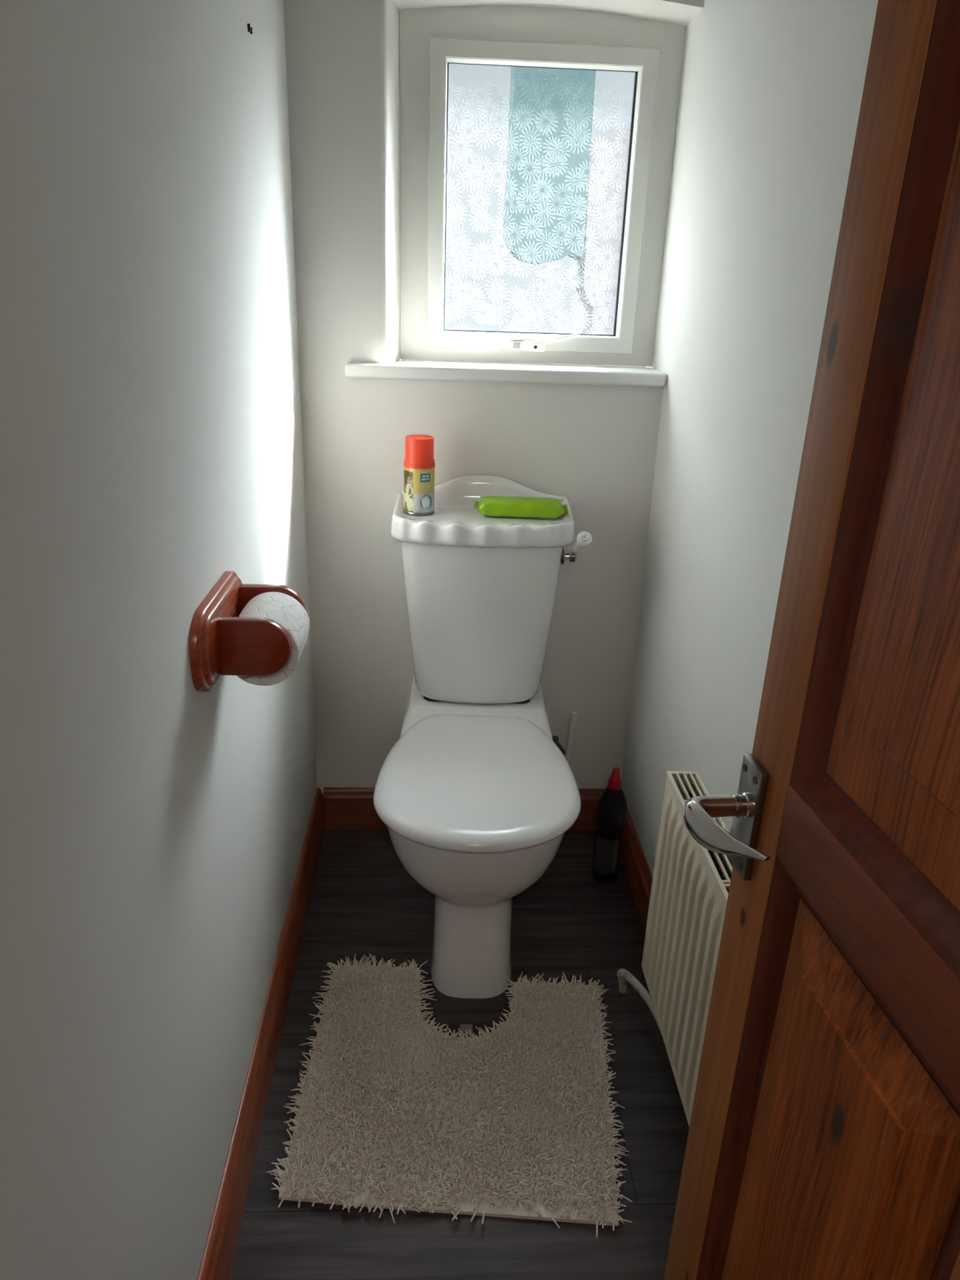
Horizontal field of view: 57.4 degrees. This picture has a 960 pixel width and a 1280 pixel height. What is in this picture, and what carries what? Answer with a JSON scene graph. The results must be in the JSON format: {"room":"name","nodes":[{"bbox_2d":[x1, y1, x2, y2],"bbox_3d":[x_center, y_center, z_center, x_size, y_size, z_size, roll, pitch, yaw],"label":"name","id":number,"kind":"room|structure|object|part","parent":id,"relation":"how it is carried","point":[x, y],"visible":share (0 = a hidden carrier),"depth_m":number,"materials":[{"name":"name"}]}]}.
{"room":"bathroom","nodes":[
{"label":"bathroom","id":0,"kind":"room"},
{"bbox_2d":[0,0,317,1279],"bbox_3d":[-0.393,-0.177,0.984,0.120,2.100,2.130,1,22,-3],"label":"wall","id":1,"kind":"structure","parent":0,"point":[153,826],"depth_m":0.83,"materials":[{"name":"white paint"}]},
{"bbox_2d":[189,571,306,691],"bbox_3d":[-0.290,-0.015,1.131,0.105,0.104,0.232,1,22,-3],"label":"toilet roll holder","id":2,"kind":"object","parent":1,"relation":"attached to","point":[223,642],"visible":0.91,"depth_m":1.08,"materials":[{"name":"brown wood"}]},
{"bbox_3d":[-0.280,0.008,1.091,0.088,0.074,0.015,1,22,-3],"label":"arm","id":3,"kind":"part","parent":2,"relation":"part of","materials":[{"name":"brown wood"}]},
{"bbox_3d":[-0.285,-0.040,1.210,0.088,0.074,0.015,1,22,-3],"label":"arm","id":4,"kind":"part","parent":2,"relation":"part of","materials":[{"name":"brown wood"}]},
{"bbox_2d":[236,591,309,685],"bbox_3d":[-0.278,-0.003,1.154,0.094,0.094,0.104,1,22,-3],"label":"toilet roll","id":5,"kind":"object","parent":2,"relation":"on","point":[282,608],"visible":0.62,"depth_m":1.12,"materials":[{"name":"white paper"}]},
{"bbox_2d":[247,23,252,34],"bbox_3d":[-0.336,-0.893,1.282,0.004,0.010,0.018,1,22,-3],"label":"hook","id":6,"kind":"object","parent":1,"relation":"attached to","point":[250,28],"visible":1,"depth_m":1.27,"materials":[{"name":"grey metal"}]},
{"bbox_2d":[196,787,324,1279],"bbox_3d":[-0.352,0.779,1.274,0.016,0.113,1.949,1,22,-3],"label":"baseboard","id":7,"kind":"structure","parent":1,"relation":"attached to","point":[216,1264],"depth_m":1.41,"materials":[{"name":"brown wood"}]},
{"bbox_2d":[229,830,688,1279],"bbox_3d":[0.409,1.103,0.820,1.700,0.100,3.700,1,22,-3],"label":"floor","id":8,"kind":"structure","parent":0,"point":[363,900],"depth_m":1.51,"materials":[{"name":"black wood"}]},
{"bbox_2d":[266,955,639,1233],"bbox_3d":[-0.040,0.743,1.510,0.568,0.023,0.545,2,22,1],"label":"mat","id":9,"kind":"object","parent":8,"relation":"on","point":[397,1111],"visible":1,"depth_m":1.44,"materials":[{"name":"beige"}]},
{"bbox_2d":[373,475,591,998],"bbox_3d":[0.009,0.181,1.744,0.409,0.895,0.656,2,22,-1],"label":"toilet","id":10,"kind":"object","parent":8,"relation":"on","point":[476,797],"visible":0.94,"depth_m":1.74,"materials":[{"name":"ceramic"}]},
{"bbox_2d":[403,434,435,515],"bbox_3d":[-0.124,-0.337,1.790,0.065,0.156,0.065,1,22,-3],"label":"can","id":11,"kind":"object","parent":10,"relation":"on","point":[419,464],"visible":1,"depth_m":1.77,"materials":[{"name":"red metal"}]},
{"bbox_2d":[404,470,413,512],"bbox_3d":[-0.145,-0.304,1.785,0.022,0.083,0.030,1,22,-3],"label":"picture","id":12,"kind":"object","parent":11,"relation":"on","point":[408,474],"depth_m":1.78,"materials":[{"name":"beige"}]},
{"bbox_3d":[-0.114,-0.318,1.770,0.043,0.047,0.008,-7,24,-21],"label":"label panel","id":13,"kind":"part","parent":11,"relation":"part of","materials":[{"name":"yellow"}]},
{"bbox_3d":[-0.005,0.255,1.676,0.380,0.027,0.473,2,22,-1],"label":"lid","id":14,"kind":"part","parent":10,"relation":"part of","materials":[{"name":"white plastic"}]},
{"bbox_3d":[0.007,-0.268,1.805,0.374,0.106,0.200,2,22,-1],"label":"cistern lid","id":15,"kind":"part","parent":10,"relation":"part of","materials":[{"name":"white ceramic"}]},
{"bbox_2d":[474,495,568,519],"bbox_3d":[0.085,-0.275,1.812,0.192,0.036,0.064,2,22,1],"label":"pack","id":16,"kind":"object","parent":10,"relation":"on","point":[489,505],"visible":1,"depth_m":1.78,"materials":[{"name":"green plastic"}]},
{"bbox_3d":[0.172,-0.173,1.815,0.005,0.034,0.034,2,22,-1],"label":"flush lever","id":17,"kind":"part","parent":10,"relation":"part of","materials":[{"name":"silver metal"}]},
{"bbox_3d":[0.200,-0.194,1.762,0.030,0.056,0.061,-8,24,-24],"label":"lever handle","id":18,"kind":"part","parent":10,"relation":"part of","materials":[{"name":"white ceramic"}]},
{"bbox_2d":[592,767,626,882],"bbox_3d":[0.297,0.418,1.990,0.067,0.291,0.052,1,22,-3],"label":"bottle","id":19,"kind":"object","parent":8,"relation":"on","point":[611,812],"visible":1,"depth_m":1.97,"materials":[{"name":"black plastic"}]},
{"bbox_2d":[283,0,704,793],"bbox_3d":[0.194,-0.684,1.893,1.370,2.400,0.247,1,22,-3],"label":"wall","id":20,"kind":"structure","parent":0,"point":[594,446],"depth_m":1.86,"materials":[{"name":"white paint"}]},
{"bbox_2d":[323,786,605,830],"bbox_3d":[-0.025,0.423,2.190,0.722,0.113,0.016,1,22,-3],"label":"baseboard","id":21,"kind":"structure","parent":20,"relation":"attached to","point":[345,808],"depth_m":2.18,"materials":[{"name":"brown wood"}]},
{"bbox_2d":[345,360,666,386],"bbox_3d":[0.053,-0.566,1.852,0.658,0.027,0.150,1,22,-3],"label":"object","id":22,"kind":"structure","parent":20,"relation":"attached to","point":[402,369],"depth_m":1.79,"materials":[{"name":"white paint"}]},
{"bbox_2d":[400,5,685,366],"bbox_3d":[0.113,-0.927,1.802,0.553,0.684,0.093,1,22,-3],"label":"window","id":23,"kind":"structure","parent":20,"relation":"in","point":[432,39],"depth_m":1.76,"materials":[{"name":"white plastic"}]},
{"bbox_3d":[0.081,-0.634,1.888,0.034,0.018,0.010,1,22,-3],"label":"handle","id":24,"kind":"part","parent":23,"relation":"part of","materials":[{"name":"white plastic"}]},
{"bbox_3d":[0.168,-0.647,1.878,0.099,0.024,0.005,-2,22,-9],"label":"handle arm","id":25,"kind":"part","parent":23,"relation":"part of","materials":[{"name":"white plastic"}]},
{"bbox_2d":[551,711,577,764],"bbox_3d":[0.194,0.320,2.149,0.066,0.319,0.026,8,23,14],"label":"supply pipe","id":26,"kind":"object","parent":20,"relation":"attached to","point":[567,753],"visible":0.5,"depth_m":2.11,"materials":[{"name":"white plastic"}]},
{"bbox_2d":[621,0,878,876],"bbox_3d":[0.480,-0.165,1.029,0.120,2.100,2.130,1,22,-3],"label":"wall","id":27,"kind":"structure","parent":0,"point":[771,92],"depth_m":1.40,"materials":[{"name":"white paint"}]},
{"bbox_2d":[620,806,652,934],"bbox_3d":[0.384,0.789,1.312,0.016,0.113,1.949,1,22,-3],"label":"baseboard","id":28,"kind":"structure","parent":27,"relation":"attached to","point":[638,874],"depth_m":1.96,"materials":[{"name":"brown wood"}]},
{"bbox_2d":[617,771,733,1126],"bbox_3d":[0.339,0.546,1.287,0.116,0.581,0.708,1,22,-3],"label":"radiator","id":29,"kind":"object","parent":27,"relation":"attached to","point":[691,883],"visible":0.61,"depth_m":1.25,"materials":[{"name":"beige metal"}]},
{"bbox_2d":[666,771,732,902],"bbox_3d":[0.323,0.325,1.111,0.048,0.040,0.548,1,22,-3],"label":"grille","id":30,"kind":"object","parent":29,"relation":"attached to","point":[712,871],"depth_m":1.22,"materials":[{"name":"beige metal"}]},
{"bbox_3d":[0.091,0.246,-0.026,0.994,2.100,0.100,1,22,-3],"label":"wall","id":31,"kind":"structure","parent":0,"visible":0},
{"bbox_2d":[663,0,959,1279],"bbox_3d":[0.238,0.234,0.386,0.096,1.816,0.655,-1,22,-8],"label":"door","id":32,"kind":"structure","parent":31,"relation":"in","point":[823,1143],"depth_m":0.53,"materials":[{"name":"brown wood"}]},
{"bbox_3d":[0.178,0.141,0.626,0.045,0.033,0.097,-1,22,-8],"label":"lever handle","id":33,"kind":"part","parent":32,"relation":"part of","materials":[{"name":"silver metal"}]},
{"bbox_3d":[0.237,0.543,0.673,0.032,0.736,0.240,-1,22,-8],"label":"moulding","id":34,"kind":"part","parent":32,"relation":"part of","materials":[{"name":"brown wood"}]},
{"bbox_3d":[0.237,0.543,0.673,0.030,0.692,0.196,-1,22,-8],"label":"panel","id":35,"kind":"part","parent":32,"relation":"part of","materials":[{"name":"brown wood"}]},
{"bbox_3d":[0.269,0.229,0.389,0.034,0.060,0.535,-1,22,-8],"label":"rail","id":36,"kind":"part","parent":32,"relation":"part of","materials":[{"name":"brown wood"}]},
{"bbox_3d":[0.263,-0.224,0.364,0.032,0.799,0.240,-1,22,-8],"label":"moulding","id":37,"kind":"part","parent":32,"relation":"part of","materials":[{"name":"brown wood"}]},
{"bbox_3d":[0.263,-0.224,0.364,0.015,0.755,0.196,-1,22,-8],"label":"panel","id":38,"kind":"part","parent":32,"relation":"part of","materials":[{"name":"brown wood"}]},
{"label":"outside","id":39,"kind":"structure","parent":0,"visible":0},
{"bbox_2d":[502,66,645,367],"bbox_3d":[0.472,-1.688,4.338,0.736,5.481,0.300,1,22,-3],"label":"neighbouring building","id":40,"kind":"structure","parent":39,"point":[565,189],"depth_m":4.02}
]}

